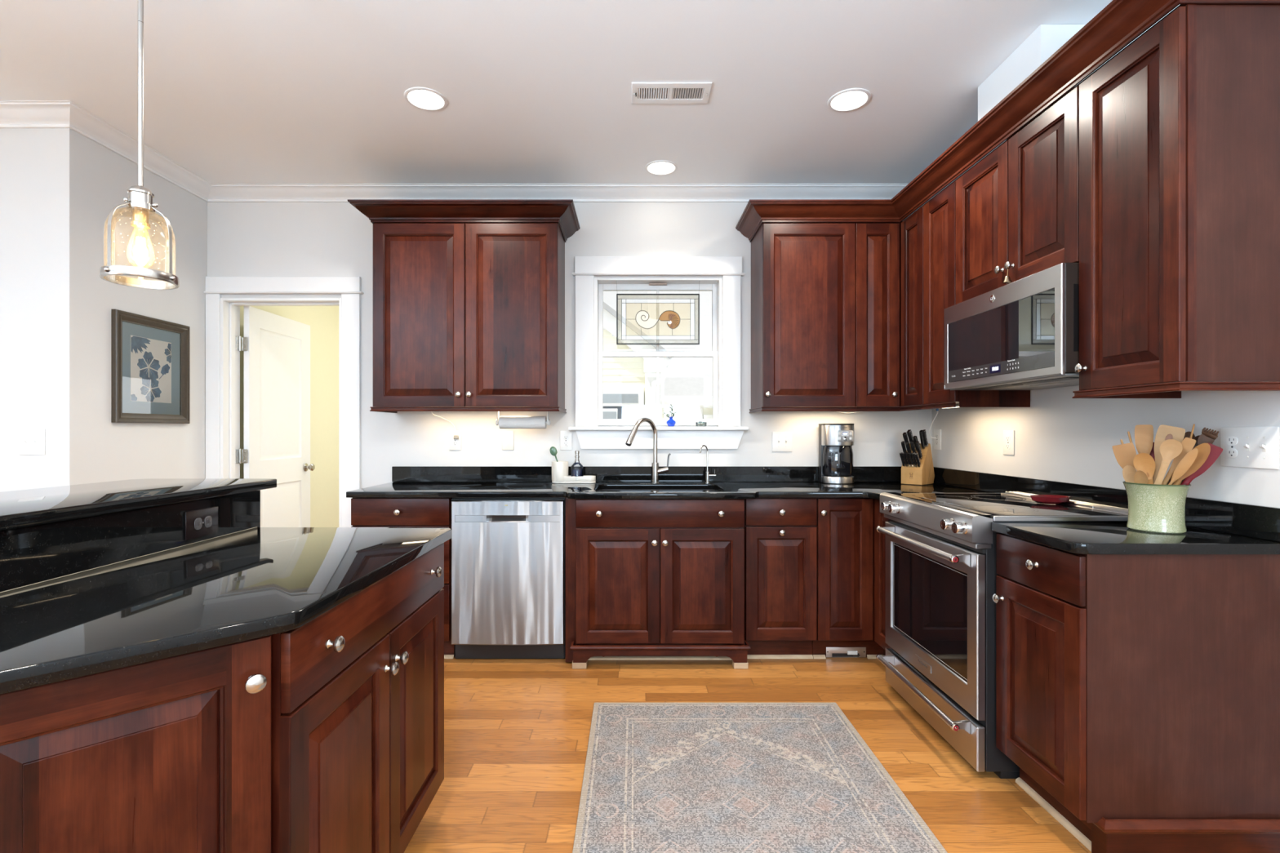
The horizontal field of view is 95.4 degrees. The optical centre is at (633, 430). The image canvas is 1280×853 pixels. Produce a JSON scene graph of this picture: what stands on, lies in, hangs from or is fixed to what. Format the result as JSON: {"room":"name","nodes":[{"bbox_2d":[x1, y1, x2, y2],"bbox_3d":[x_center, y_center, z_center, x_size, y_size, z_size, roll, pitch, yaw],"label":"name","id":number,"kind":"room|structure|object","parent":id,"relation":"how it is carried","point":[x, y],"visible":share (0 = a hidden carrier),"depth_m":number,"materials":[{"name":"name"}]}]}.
{"room":"kitchen","nodes":[
{"label":"kitchen","id":0,"kind":"room"},
{"bbox_2d":[0,128,98,492],"bbox_3d":[-3.510,-0.138,2.833,1.679,2.743,0.150,0,0,0],"label":"wall","id":1,"kind":"structure","parent":0,"point":[49,177],"depth_m":2.76,"materials":[{"name":"paint"}]},
{"bbox_2d":[19,428,45,454],"bbox_3d":[-2.844,0.052,2.749,0.121,0.124,0.016,0,0,0],"label":"switch plate","id":2,"kind":"object","parent":1,"relation":"attached to","point":[32,441],"visible":1,"depth_m":2.75,"materials":[{"name":"white plastic"}]},
{"bbox_2d":[98,144,338,527],"bbox_3d":[-2.756,-0.138,4.504,0.169,2.743,3.192,0,0,0],"label":"wall","id":3,"kind":"structure","parent":0,"point":[126,451],"depth_m":3.44,"materials":[{"name":"paint"}]},
{"bbox_2d":[111,309,190,423],"bbox_3d":[-2.656,-0.333,3.226,0.028,0.580,0.496,0,0,0],"label":"framed print","id":4,"kind":"object","parent":3,"relation":"attached to","point":[150,357],"visible":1,"depth_m":3.20,"materials":[{"name":"brown wood"}]},
{"bbox_2d":[0,0,1112,183],"bbox_3d":[-1.100,-1.584,0.650,6.600,0.150,10.900,0,0,0],"label":"ceiling","id":5,"kind":"structure","parent":0,"point":[236,91],"depth_m":2.50,"materials":[{"name":"paint"}]},
{"bbox_2d":[99,0,179,289],"bbox_3d":[-1.426,-0.970,1.687,0.185,1.077,0.184,0,0,0],"label":"pendant lamp","id":6,"kind":"object","parent":5,"relation":"hanging from","point":[139,205],"visible":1,"depth_m":1.69,"materials":[{"name":"silver metal"}]},
{"bbox_2d":[130,208,150,229],"bbox_3d":[-1.430,-0.616,1.690,0.044,0.051,0.044,0,0,0],"label":"socket","id":7,"kind":"object","parent":6,"relation":"attached to","point":[140,218],"depth_m":1.68,"materials":[{"name":"gold metal"}]},
{"bbox_2d":[404,86,447,111],"bbox_3d":[-0.943,-1.506,2.647,0.188,0.006,0.188,0,0,0],"label":"recessed light","id":8,"kind":"object","parent":5,"relation":"in","point":[422,98],"visible":1,"depth_m":2.64,"materials":[{"name":"beige plastic"}]},
{"bbox_2d":[644,160,677,175],"bbox_3d":[0.159,-1.506,3.336,0.188,0.006,0.188,0,0,0],"label":"recessed light","id":9,"kind":"object","parent":5,"relation":"in","point":[660,167],"visible":1,"depth_m":3.34,"materials":[{"name":"beige plastic"}]},
{"bbox_2d":[631,82,711,103],"bbox_3d":[0.166,-1.503,2.597,0.348,0.011,0.160,0,0,0],"label":"ceiling vent","id":10,"kind":"object","parent":5,"relation":"in","point":[642,92],"visible":1,"depth_m":2.59,"materials":[{"name":"silver metal"}]},
{"bbox_2d":[827,88,871,111],"bbox_3d":[0.983,-1.506,2.655,0.188,0.006,0.188,0,0,0],"label":"recessed light","id":11,"kind":"object","parent":5,"relation":"in","point":[851,99],"visible":1,"depth_m":2.65,"materials":[{"name":"beige plastic"}]},
{"bbox_2d":[207,202,931,488],"bbox_3d":[-0.475,-0.138,3.720,4.691,2.743,0.140,0,0,0],"label":"wall","id":12,"kind":"structure","parent":0,"point":[245,239],"depth_m":3.65,"materials":[{"name":"paint"}]},
{"bbox_2d":[203,276,363,527],"bbox_3d":[-2.179,0.136,4.067,0.979,2.196,0.906,0,0,0],"label":"door","id":13,"kind":"structure","parent":12,"relation":"in","point":[276,348],"depth_m":3.75,"materials":[{"name":"white wood"}]},
{"bbox_2d":[448,431,461,449],"bbox_3d":[-1.116,0.060,3.646,0.074,0.121,0.007,0,0,0],"label":"wall outlet","id":14,"kind":"object","parent":12,"relation":"attached to","point":[454,444],"visible":1,"depth_m":3.64,"materials":[{"name":"white plastic"}]},
{"bbox_2d":[346,199,580,413],"bbox_3d":[-0.955,-0.692,3.426,1.242,1.162,0.444,0,0,0],"label":"upper cabinet","id":15,"kind":"object","parent":12,"relation":"attached to","point":[468,295],"visible":1,"depth_m":3.30,"materials":[{"name":"brown wood"}]},
{"bbox_2d":[431,411,458,439],"bbox_3d":[-1.174,-0.041,3.619,0.169,0.186,0.030,0,0,-6],"label":"power cord","id":16,"kind":"object","parent":15,"relation":"hanging from","point":[455,437],"visible":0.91,"depth_m":3.61,"materials":[{"name":"white plastic"}]},
{"bbox_2d":[495,411,551,426],"bbox_3d":[-0.664,-0.085,3.500,0.332,0.108,0.040,0,0,0],"label":"towel holder","id":17,"kind":"object","parent":15,"relation":"attached to","point":[548,422],"visible":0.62,"depth_m":3.49,"materials":[{"name":"white plastic"}]},
{"bbox_2d":[498,416,546,428],"bbox_3d":[-0.664,-0.051,3.500,0.276,0.077,0.077,0,0,0],"label":"paper towel roll","id":18,"kind":"object","parent":17,"relation":"hanging from","point":[504,422],"visible":0.99,"depth_m":3.47,"materials":[{"name":"white paper"}]},
{"bbox_2d":[502,431,513,449],"bbox_3d":[-0.786,0.060,3.646,0.074,0.121,0.007,0,0,0],"label":"blank plate","id":19,"kind":"object","parent":12,"relation":"attached to","point":[507,436],"visible":1,"depth_m":3.64,"materials":[{"name":"beige plastic"}]},
{"bbox_2d":[560,431,572,450],"bbox_3d":[-0.422,0.061,3.646,0.074,0.121,0.007,0,0,0],"label":"wall outlet","id":20,"kind":"object","parent":12,"relation":"attached to","point":[566,437],"visible":1,"depth_m":3.64,"materials":[{"name":"white plastic"}]},
{"bbox_2d":[391,466,901,481],"bbox_3d":[0.180,0.271,3.638,3.371,0.096,0.020,0,0,0],"label":"backsplash","id":21,"kind":"structure","parent":12,"relation":"attached to","point":[399,473],"depth_m":3.63,"materials":[{"name":"black stone"}]},
{"bbox_2d":[568,256,748,448],"bbox_3d":[0.155,-0.487,3.693,1.114,1.201,0.191,0,0,0],"label":"window","id":22,"kind":"structure","parent":12,"relation":"in","point":[726,353],"depth_m":3.63,"materials":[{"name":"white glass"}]},
{"bbox_2d":[616,282,699,344],"bbox_3d":[0.155,-0.746,3.663,0.524,0.405,0.011,0,0,0],"label":"stained glass panel","id":23,"kind":"object","parent":22,"relation":"attached to","point":[673,318],"visible":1,"depth_m":3.66,"materials":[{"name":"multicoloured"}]},
{"bbox_2d":[664,404,677,426],"bbox_3d":[0.231,-0.098,3.641,0.072,0.140,0.059,0,0,-38],"label":"bud vase","id":24,"kind":"object","parent":22,"relation":"on","point":[670,422],"visible":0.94,"depth_m":3.63,"materials":[{"name":"blue glass"}]},
{"bbox_2d":[695,421,706,426],"bbox_3d":[0.424,-0.043,3.645,0.072,0.031,0.072,0,0,0],"label":"glass dish","id":25,"kind":"object","parent":22,"relation":"on","point":[700,422],"visible":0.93,"depth_m":3.63,"materials":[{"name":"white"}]},
{"bbox_2d":[772,431,791,451],"bbox_3d":[0.932,0.068,3.641,0.124,0.125,0.016,0,0,0],"label":"switch plate","id":26,"kind":"object","parent":12,"relation":"attached to","point":[781,441],"visible":1,"depth_m":3.64,"materials":[{"name":"white plastic"}]},
{"bbox_2d":[748,222,856,413],"bbox_3d":[0.992,-0.653,3.458,0.537,1.085,0.378,0,0,0],"label":"upper cabinet","id":27,"kind":"object","parent":12,"relation":"attached to","point":[803,273],"visible":1,"depth_m":3.30,"materials":[{"name":"brown wood"}]},
{"bbox_2d":[735,0,1279,242],"bbox_3d":[1.362,-1.228,2.632,0.833,0.092,2.447,0,0,-25],"label":"crown molding","id":28,"kind":"structure","parent":27,"relation":"attached to","point":[1120,22],"depth_m":2.28,"materials":[{"name":"brown wood"}]},
{"bbox_2d":[854,202,956,411],"bbox_3d":[1.563,-0.653,3.345,0.606,1.085,0.603,0,0,0],"label":"upper cabinet","id":29,"kind":"object","parent":12,"relation":"attached to","point":[889,255],"visible":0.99,"depth_m":3.30,"materials":[{"name":"brown wood"}]},
{"bbox_2d":[404,644,1091,852],"bbox_3d":[-1.100,1.284,0.650,6.600,0.100,10.900,0,0,0],"label":"floor","id":30,"kind":"structure","parent":0,"point":[517,731],"depth_m":2.30,"materials":[{"name":"brown wood"}]},
{"bbox_2d":[0,635,271,852],"bbox_3d":[-0.925,0.792,0.818,0.599,0.880,0.434,0,0,0],"label":"base cabinet","id":31,"kind":"object","parent":30,"relation":"on","point":[171,754],"visible":0.98,"depth_m":0.90,"materials":[{"name":"brown wood"}]},
{"bbox_2d":[271,542,444,852],"bbox_3d":[-0.901,0.792,1.458,0.648,0.880,0.854,0,0,0],"label":"base cabinet","id":32,"kind":"object","parent":30,"relation":"on","point":[357,689],"visible":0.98,"depth_m":1.30,"materials":[{"name":"brown wood"}]},
{"bbox_2d":[0,489,451,694],"bbox_3d":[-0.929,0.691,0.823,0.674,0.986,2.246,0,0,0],"label":"countertop","id":33,"kind":"structure","parent":32,"relation":"on","point":[80,597],"depth_m":1.21,"materials":[{"name":"black stone"}]},
{"bbox_2d":[184,506,217,540],"bbox_3d":[-1.242,0.265,1.678,0.007,0.079,0.126,0,0,0],"label":"wall outlet","id":34,"kind":"object","parent":33,"relation":"attached to","point":[204,522],"visible":1,"depth_m":1.67,"materials":[{"name":"brown plastic"}]},
{"bbox_2d":[194,517,202,529],"bbox_3d":[-1.240,0.265,1.659,0.002,0.034,0.028,0,0,0],"label":"socket","id":35,"kind":"object","parent":34,"relation":"attached to","point":[197,521],"depth_m":1.66,"materials":[{"name":"grey plastic"}]},
{"bbox_2d":[204,515,212,527],"bbox_3d":[-1.240,0.265,1.698,0.002,0.034,0.028,0,0,0],"label":"socket","id":36,"kind":"object","parent":34,"relation":"attached to","point":[207,519],"depth_m":1.70,"materials":[{"name":"grey plastic"}]},
{"bbox_2d":[351,497,454,658],"bbox_3d":[-1.236,0.792,3.344,0.522,0.882,0.590,0,0,0],"label":"base cabinet","id":37,"kind":"object","parent":30,"relation":"on","point":[365,512],"visible":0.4,"depth_m":3.08,"materials":[{"name":"brown wood"}]},
{"bbox_2d":[450,497,565,658],"bbox_3d":[-0.667,0.792,3.352,0.603,0.880,0.556,0,0,0],"label":"dishwasher","id":38,"kind":"object","parent":30,"relation":"on","point":[508,555],"visible":0.98,"depth_m":3.08,"materials":[{"name":"silver metal"}]},
{"bbox_2d":[565,497,751,669],"bbox_3d":[0.122,0.792,3.313,0.964,0.882,0.648,0,0,0],"label":"base cabinet","id":39,"kind":"object","parent":30,"relation":"on","point":[646,579],"visible":0.99,"depth_m":3.02,"materials":[{"name":"brown wood"}]},
{"bbox_2d":[572,702,947,852],"bbox_3d":[0.368,1.230,1.740,1.092,0.007,1.780,0,0,0],"label":"rug","id":40,"kind":"object","parent":30,"relation":"on","point":[658,777],"visible":1,"depth_m":2.02,"materials":[{"name":"grey fabric"}]},
{"bbox_2d":[738,497,817,658],"bbox_3d":[0.782,0.792,3.344,0.378,0.882,0.590,0,0,0],"label":"base cabinet","id":41,"kind":"object","parent":30,"relation":"on","point":[780,534],"visible":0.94,"depth_m":3.08,"materials":[{"name":"brown wood"}]},
{"bbox_2d":[812,497,892,658],"bbox_3d":[1.417,0.792,3.231,0.886,0.882,0.818,0,0,0],"label":"base cabinet","id":42,"kind":"object","parent":30,"relation":"on","point":[851,553],"visible":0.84,"depth_m":3.08,"materials":[{"name":"brown wood"}]},
{"bbox_2d":[346,466,1279,542],"bbox_3d":[0.181,0.286,2.647,3.372,0.128,2.003,0,0,0],"label":"countertop","id":43,"kind":"structure","parent":42,"relation":"on","point":[1259,522],"depth_m":3.22,"materials":[{"name":"black stone"}]},
{"bbox_2d":[551,461,595,483],"bbox_3d":[-0.366,0.253,3.562,0.270,0.131,0.103,0,0,0],"label":"caddy","id":44,"kind":"object","parent":43,"relation":"on","point":[560,468],"visible":0.99,"depth_m":3.52,"materials":[{"name":"white ceramic"}]},
{"bbox_2d":[549,446,558,462],"bbox_3d":[-0.475,0.191,3.556,0.072,0.191,0.018,0,0,-12],"label":"spoon","id":45,"kind":"object","parent":44,"relation":"in","point":[553,450],"visible":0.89,"depth_m":3.55,"materials":[{"name":"plastic"}]},
{"bbox_2d":[549,446,557,455],"bbox_3d":[-0.488,0.124,3.553,0.047,0.056,0.016,0,0,0],"label":"bowl","id":46,"kind":"object","parent":45,"relation":"on","point":[553,451],"depth_m":3.55,"materials":[{"name":"green plastic"}]},
{"bbox_2d":[551,461,568,481],"bbox_3d":[-0.449,0.246,3.562,0.103,0.117,0.103,0,0,0],"label":"cup","id":47,"kind":"object","parent":44,"relation":"on","point":[560,468],"depth_m":3.52,"materials":[{"name":"white ceramic"}]},
{"bbox_2d":[551,475,595,483],"bbox_3d":[-0.364,0.297,3.557,0.266,0.043,0.077,0,0,0],"label":"tray","id":48,"kind":"object","parent":44,"relation":"on","point":[555,479],"depth_m":3.52,"materials":[{"name":"white ceramic"}]},
{"bbox_2d":[570,450,583,476],"bbox_3d":[-0.344,0.212,3.556,0.077,0.182,0.077,0,0,0],"label":"soap bottle","id":49,"kind":"object","parent":44,"relation":"in","point":[574,472],"visible":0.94,"depth_m":3.54,"materials":[{"name":"clear glass"}]},
{"bbox_2d":[625,417,671,483],"bbox_3d":[0.077,0.119,3.497,0.317,0.398,0.086,0,0,-33],"label":"faucet","id":50,"kind":"object","parent":43,"relation":"on","point":[655,471],"visible":1,"depth_m":3.54,"materials":[{"name":"silver metal"}]},
{"bbox_2d":[598,488,717,490],"bbox_3d":[0.145,0.443,3.308,0.734,0.183,0.425,0,0,0],"label":"sink","id":51,"kind":"object","parent":43,"relation":"in","point":[601,489],"visible":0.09,"depth_m":3.50,"materials":[{"name":"black"}]},
{"bbox_2d":[699,444,715,483],"bbox_3d":[0.444,0.202,3.549,0.120,0.234,0.049,0,0,-24],"label":"water tap","id":52,"kind":"object","parent":43,"relation":"on","point":[708,475],"visible":1,"depth_m":3.55,"materials":[{"name":"silver metal"}]},
{"bbox_2d":[818,423,854,484],"bbox_3d":[1.248,0.136,3.550,0.192,0.362,0.144,0,0,0],"label":"coffee maker","id":53,"kind":"object","parent":43,"relation":"on","point":[836,441],"visible":1,"depth_m":3.50,"materials":[{"name":"black plastic"}]},
{"bbox_2d":[901,443,934,484],"bbox_3d":[1.718,0.197,3.518,0.176,0.243,0.124,0,0,-40],"label":"knife block","id":54,"kind":"object","parent":43,"relation":"on","point":[925,474],"visible":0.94,"depth_m":3.47,"materials":[{"name":"brown wood"}]},
{"bbox_2d":[902,452,908,466],"bbox_3d":[1.630,0.184,3.480,0.074,0.114,0.015,0,0,-40],"label":"knife","id":55,"kind":"object","parent":54,"relation":"in","point":[903,453],"visible":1,"depth_m":3.47,"materials":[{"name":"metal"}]},
{"bbox_2d":[902,432,911,451],"bbox_3d":[1.659,0.081,3.525,0.096,0.145,0.020,0,0,-40],"label":"knife","id":56,"kind":"object","parent":54,"relation":"in","point":[904,434],"visible":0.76,"depth_m":3.50,"materials":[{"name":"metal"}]},
{"bbox_2d":[905,452,911,466],"bbox_3d":[1.641,0.184,3.466,0.074,0.114,0.015,0,0,-40],"label":"knife","id":57,"kind":"object","parent":54,"relation":"in","point":[906,453],"visible":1,"depth_m":3.46,"materials":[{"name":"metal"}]},
{"bbox_2d":[906,429,915,450],"bbox_3d":[1.677,0.071,3.505,0.104,0.156,0.020,0,0,-40],"label":"knife","id":58,"kind":"object","parent":54,"relation":"in","point":[909,433],"visible":0.66,"depth_m":3.48,"materials":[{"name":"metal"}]},
{"bbox_2d":[908,452,914,467],"bbox_3d":[1.653,0.184,3.452,0.074,0.114,0.015,0,0,-40],"label":"knife","id":59,"kind":"object","parent":54,"relation":"in","point":[909,453],"visible":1,"depth_m":3.44,"materials":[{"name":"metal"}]},
{"bbox_2d":[911,452,917,467],"bbox_3d":[1.665,0.184,3.438,0.074,0.114,0.015,0,0,-40],"label":"knife","id":60,"kind":"object","parent":54,"relation":"in","point":[913,453],"visible":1,"depth_m":3.43,"materials":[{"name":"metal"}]},
{"bbox_2d":[914,452,920,467],"bbox_3d":[1.676,0.184,3.425,0.074,0.114,0.015,0,0,-40],"label":"knife","id":61,"kind":"object","parent":54,"relation":"in","point":[916,454],"visible":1,"depth_m":3.41,"materials":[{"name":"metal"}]},
{"bbox_2d":[915,441,923,460],"bbox_3d":[1.694,0.129,3.443,0.083,0.136,0.017,0,0,-40],"label":"knife","id":62,"kind":"object","parent":54,"relation":"in","point":[917,444],"visible":1,"depth_m":3.43,"materials":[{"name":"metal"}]},
{"bbox_2d":[919,430,925,449],"bbox_3d":[1.729,0.065,3.475,0.073,0.141,0.018,0,0,-40],"label":"knife","id":63,"kind":"object","parent":54,"relation":"in","point":[922,443],"visible":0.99,"depth_m":3.46,"materials":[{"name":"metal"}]},
{"bbox_2d":[922,429,928,448],"bbox_3d":[1.744,0.058,3.470,0.072,0.131,0.016,0,0,-40],"label":"knife","id":64,"kind":"object","parent":54,"relation":"in","point":[924,433],"visible":1,"depth_m":3.46,"materials":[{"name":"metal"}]},
{"bbox_2d":[826,647,866,657],"bbox_3d":[1.154,1.202,3.158,0.216,0.055,0.010,0,0,0],"label":"inlet","id":65,"kind":"object","parent":42,"relation":"attached to","point":[830,651],"visible":1,"depth_m":3.16,"materials":[{"name":"plastic"}]},
{"bbox_2d":[875,491,1128,778],"bbox_3d":[1.489,0.760,2.429,0.706,0.944,0.774,0,0,0],"label":"range","id":66,"kind":"object","parent":30,"relation":"on","point":[941,574],"visible":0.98,"depth_m":2.26,"materials":[{"name":"silver metal"}]},
{"bbox_2d":[1030,494,1071,504],"bbox_3d":[1.722,0.284,2.405,0.150,0.028,0.108,0,0,0],"label":"spoon rest","id":67,"kind":"object","parent":66,"relation":"on","point":[1041,499],"visible":1,"depth_m":2.37,"materials":[{"name":"ceramic"}]},
{"bbox_2d":[992,533,1279,852],"bbox_3d":[1.552,0.792,1.838,0.622,0.882,0.414,0,0,0],"label":"base cabinet","id":68,"kind":"object","parent":30,"relation":"on","point":[1138,695],"visible":1,"depth_m":1.66,"materials":[{"name":"brown wood"}]},
{"bbox_2d":[991,521,1279,554],"bbox_3d":[1.561,0.335,1.845,0.610,0.032,0.396,0,0,0],"label":"countertop","id":69,"kind":"structure","parent":68,"relation":"on","point":[1075,537],"depth_m":1.73,"materials":[{"name":"black stone"}]},
{"bbox_2d":[1122,480,1191,533],"bbox_3d":[1.676,0.242,1.868,0.164,0.152,0.164,0,0,0],"label":"utensil crock","id":70,"kind":"object","parent":69,"relation":"on","point":[1152,508],"visible":0.8,"depth_m":1.81,"materials":[{"name":"green ceramic"}]},
{"bbox_2d":[1111,442,1136,468],"bbox_3d":[1.628,0.159,1.911,0.088,0.240,0.006,0,0,42],"label":"wooden turner","id":71,"kind":"object","parent":70,"relation":"in","point":[1124,454],"visible":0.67,"depth_m":1.92,"materials":[{"name":"brown wood"}]},
{"bbox_2d":[1122,465,1137,483],"bbox_3d":[1.631,0.196,1.892,0.068,0.170,0.023,0,0,9],"label":"wooden spoon","id":72,"kind":"object","parent":70,"relation":"in","point":[1128,471],"visible":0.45,"depth_m":1.90,"materials":[{"name":"brown wood"}]},
{"bbox_2d":[1133,470,1148,484],"bbox_3d":[1.649,0.202,1.879,0.095,0.154,0.033,0,0,-31],"label":"wooden spoon","id":73,"kind":"object","parent":70,"relation":"in","point":[1140,477],"visible":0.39,"depth_m":1.86,"materials":[{"name":"brown wood"}]},
{"bbox_2d":[1134,424,1153,454],"bbox_3d":[1.673,0.129,1.908,0.047,0.298,0.036,0,0,42],"label":"wooden turner","id":74,"kind":"object","parent":70,"relation":"in","point":[1144,433],"visible":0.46,"depth_m":1.92,"materials":[{"name":"brown wood"}]},
{"bbox_2d":[1133,453,1155,484],"bbox_3d":[1.647,0.173,1.855,0.084,0.205,0.035,0,0,0],"label":"wooden spoon","id":75,"kind":"object","parent":70,"relation":"in","point":[1144,462],"visible":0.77,"depth_m":1.86,"materials":[{"name":"brown wood"}]},
{"bbox_2d":[1149,442,1155,461],"bbox_3d":[1.695,0.157,1.898,0.047,0.240,0.058,0,0,42],"label":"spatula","id":76,"kind":"object","parent":70,"relation":"in","point":[1152,453],"visible":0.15,"depth_m":1.91,"materials":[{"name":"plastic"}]},
{"bbox_2d":[1154,439,1182,484],"bbox_3d":[1.660,0.150,1.833,0.026,0.248,0.102,0,0,-20],"label":"wooden spoon","id":77,"kind":"object","parent":70,"relation":"in","point":[1170,449],"visible":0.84,"depth_m":1.82,"materials":[{"name":"brown wood"}]},
{"bbox_2d":[1152,424,1185,484],"bbox_3d":[1.697,0.129,1.870,0.110,0.296,0.012,0,0,32],"label":"wooden turner","id":78,"kind":"object","parent":70,"relation":"in","point":[1164,433],"visible":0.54,"depth_m":1.87,"materials":[{"name":"brown wood"}]},
{"bbox_2d":[1161,437,1195,484],"bbox_3d":[1.691,0.147,1.839,0.009,0.255,0.125,0,0,-40],"label":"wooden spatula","id":79,"kind":"object","parent":70,"relation":"in","point":[1188,444],"visible":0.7,"depth_m":1.82,"materials":[{"name":"brown wood"}]},
{"bbox_2d":[1167,431,1195,484],"bbox_3d":[1.732,0.139,1.866,0.102,0.274,0.022,0,0,19],"label":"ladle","id":80,"kind":"object","parent":70,"relation":"in","point":[1187,434],"visible":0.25,"depth_m":1.86,"materials":[{"name":"brown wood"}]},
{"bbox_2d":[1168,448,1198,484],"bbox_3d":[1.686,0.164,1.827,0.009,0.222,0.129,0,0,-28],"label":"wooden paddle","id":81,"kind":"object","parent":70,"relation":"in","point":[1187,461],"visible":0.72,"depth_m":1.80,"materials":[{"name":"brown wood"}]},
{"bbox_2d":[1173,443,1210,484],"bbox_3d":[1.714,0.156,1.829,0.013,0.238,0.140,0,0,-45],"label":"wooden spoon","id":82,"kind":"object","parent":70,"relation":"in","point":[1204,449],"visible":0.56,"depth_m":1.80,"materials":[{"name":"brown wood"}]},
{"bbox_2d":[1181,427,1218,483],"bbox_3d":[1.756,0.132,1.847,0.146,0.287,0.024,0,0,27],"label":"fork","id":83,"kind":"object","parent":70,"relation":"in","point":[1206,437],"visible":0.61,"depth_m":1.82,"materials":[{"name":"brown wood"}]},
{"bbox_2d":[1180,442,1222,484],"bbox_3d":[1.742,0.157,1.826,0.153,0.240,0.011,0,0,34],"label":"spatula","id":84,"kind":"object","parent":70,"relation":"in","point":[1215,451],"visible":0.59,"depth_m":1.80,"materials":[{"name":"plastic"}]},
{"bbox_2d":[977,24,1137,139],"bbox_3d":[1.690,-1.393,2.357,0.358,0.230,0.395,0,0,0],"label":"wall","id":85,"kind":"structure","parent":0,"point":[1045,40],"depth_m":2.26,"materials":[{"name":"paint"}]},
{"bbox_2d":[0,100,1006,202],"bbox_3d":[-1.165,-1.471,3.105,6.068,0.075,1.090,0,0,0],"label":"trim","id":86,"kind":"structure","parent":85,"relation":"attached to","point":[13,113],"depth_m":3.58,"materials":[{"name":"white paint"}]},
{"bbox_2d":[931,4,1279,507],"bbox_3d":[1.945,-0.138,-0.430,0.150,2.743,8.440,0,0,0],"label":"wall","id":87,"kind":"structure","parent":0,"point":[1062,437],"depth_m":2.38,"materials":[{"name":"paint"}]},
{"bbox_2d":[933,429,941,449],"bbox_3d":[1.866,0.053,3.574,0.007,0.125,0.080,0,0,0],"label":"wall outlet","id":88,"kind":"object","parent":87,"relation":"attached to","point":[937,433],"visible":1,"depth_m":3.57,"materials":[{"name":"white plastic"}]},
{"bbox_2d":[921,177,1030,409],"bbox_3d":[1.685,-0.653,2.890,0.362,1.085,0.305,0,0,0],"label":"upper cabinet","id":89,"kind":"object","parent":87,"relation":"attached to","point":[940,211],"visible":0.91,"depth_m":2.88,"materials":[{"name":"brown wood"}]},
{"bbox_2d":[1003,430,1014,455],"bbox_3d":[1.866,0.059,2.897,0.007,0.122,0.083,0,0,0],"label":"wall outlet","id":90,"kind":"object","parent":87,"relation":"attached to","point":[1008,435],"visible":1,"depth_m":2.89,"materials":[{"name":"white plastic"}]},
{"bbox_2d":[955,80,1084,304],"bbox_3d":[1.674,-0.887,2.361,0.384,0.618,0.756,0,0,0],"label":"upper cabinet","id":91,"kind":"object","parent":87,"relation":"attached to","point":[1017,207],"visible":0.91,"depth_m":2.28,"materials":[{"name":"brown wood"}]},
{"bbox_2d":[1002,269,1012,283],"bbox_3d":[1.490,-0.627,2.320,0.033,0.073,0.033,0,0,0],"label":"bell ornament","id":92,"kind":"object","parent":91,"relation":"hanging from","point":[1007,279],"visible":1,"depth_m":2.31,"materials":[{"name":"gold metal"}]},
{"bbox_2d":[943,262,1079,390],"bbox_3d":[1.661,-0.381,2.360,0.411,0.388,0.753,0,0,0],"label":"microwave","id":93,"kind":"object","parent":91,"relation":"attached to","point":[1023,334],"visible":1,"depth_m":2.22,"materials":[{"name":"silver metal"}]},
{"bbox_2d":[933,466,1279,542],"bbox_3d":[1.858,0.271,2.636,0.020,0.096,1.982,0,0,0],"label":"backsplash","id":94,"kind":"structure","parent":87,"relation":"attached to","point":[1259,522],"depth_m":2.21,"materials":[{"name":"black stone"}]},
{"bbox_2d":[1072,4,1279,398],"bbox_3d":[1.674,-0.653,1.798,0.384,1.085,0.393,0,0,0],"label":"upper cabinet","id":95,"kind":"object","parent":87,"relation":"attached to","point":[1180,129],"visible":1,"depth_m":1.61,"materials":[{"name":"brown wood"}]},
{"bbox_2d":[1220,426,1279,469],"bbox_3d":[1.861,0.050,1.767,0.016,0.124,0.166,0,0,0],"label":"outlet switch plate","id":96,"kind":"object","parent":87,"relation":"attached to","point":[1256,447],"visible":1,"depth_m":1.76,"materials":[{"name":"white plastic"}]},
{"bbox_2d":[1226,448,1237,457],"bbox_3d":[1.863,0.070,1.813,0.002,0.028,0.034,0,0,0],"label":"socket","id":97,"kind":"object","parent":96,"relation":"attached to","point":[1230,453],"depth_m":1.81,"materials":[{"name":"white plastic"}]},
{"bbox_2d":[1226,435,1237,444],"bbox_3d":[1.863,0.030,1.813,0.002,0.028,0.034,0,0,0],"label":"socket","id":98,"kind":"object","parent":96,"relation":"attached to","point":[1230,440],"depth_m":1.81,"materials":[{"name":"white plastic"}]},
{"bbox_3d":[-1.334,0.715,0.815,0.132,1.036,2.230,0,0,0],"label":"wall","id":99,"kind":"structure","parent":0,"visible":0},
{"bbox_2d":[0,478,276,531],"bbox_3d":[-1.481,0.182,0.865,0.490,0.030,2.330,0,0,0],"label":"bar","id":100,"kind":"object","parent":99,"relation":"on","point":[20,508],"visible":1,"depth_m":1.51,"materials":[{"name":"black stone"}]},
{"label":"outside","id":101,"kind":"structure","parent":0,"visible":0},
{"bbox_3d":[0.000,1.694,15.000,60.000,0.280,90.000,0,0,0],"label":"ground","id":102,"kind":"structure","parent":101,"visible":0},
{"bbox_2d":[603,291,648,348],"bbox_3d":[0.000,-3.866,20.750,18.000,10.800,6.500,0,0,0],"label":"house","id":103,"kind":"structure","parent":102,"relation":"on","point":[629,311],"depth_m":19.12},
{"bbox_2d":[595,302,671,431],"bbox_3d":[-1.949,-1.444,9.700,5.103,5.956,1.800,0,0,0],"label":"house","id":104,"kind":"structure","parent":102,"relation":"on","point":[629,384],"depth_m":8.93,"materials":[{"name":"yellow"}]},
{"bbox_2d":[647,291,719,431],"bbox_3d":[2.725,-1.451,13.410,5.050,5.970,5.180,0,0,0],"label":"house","id":105,"kind":"structure","parent":102,"relation":"on","point":[687,384],"depth_m":12.33,"materials":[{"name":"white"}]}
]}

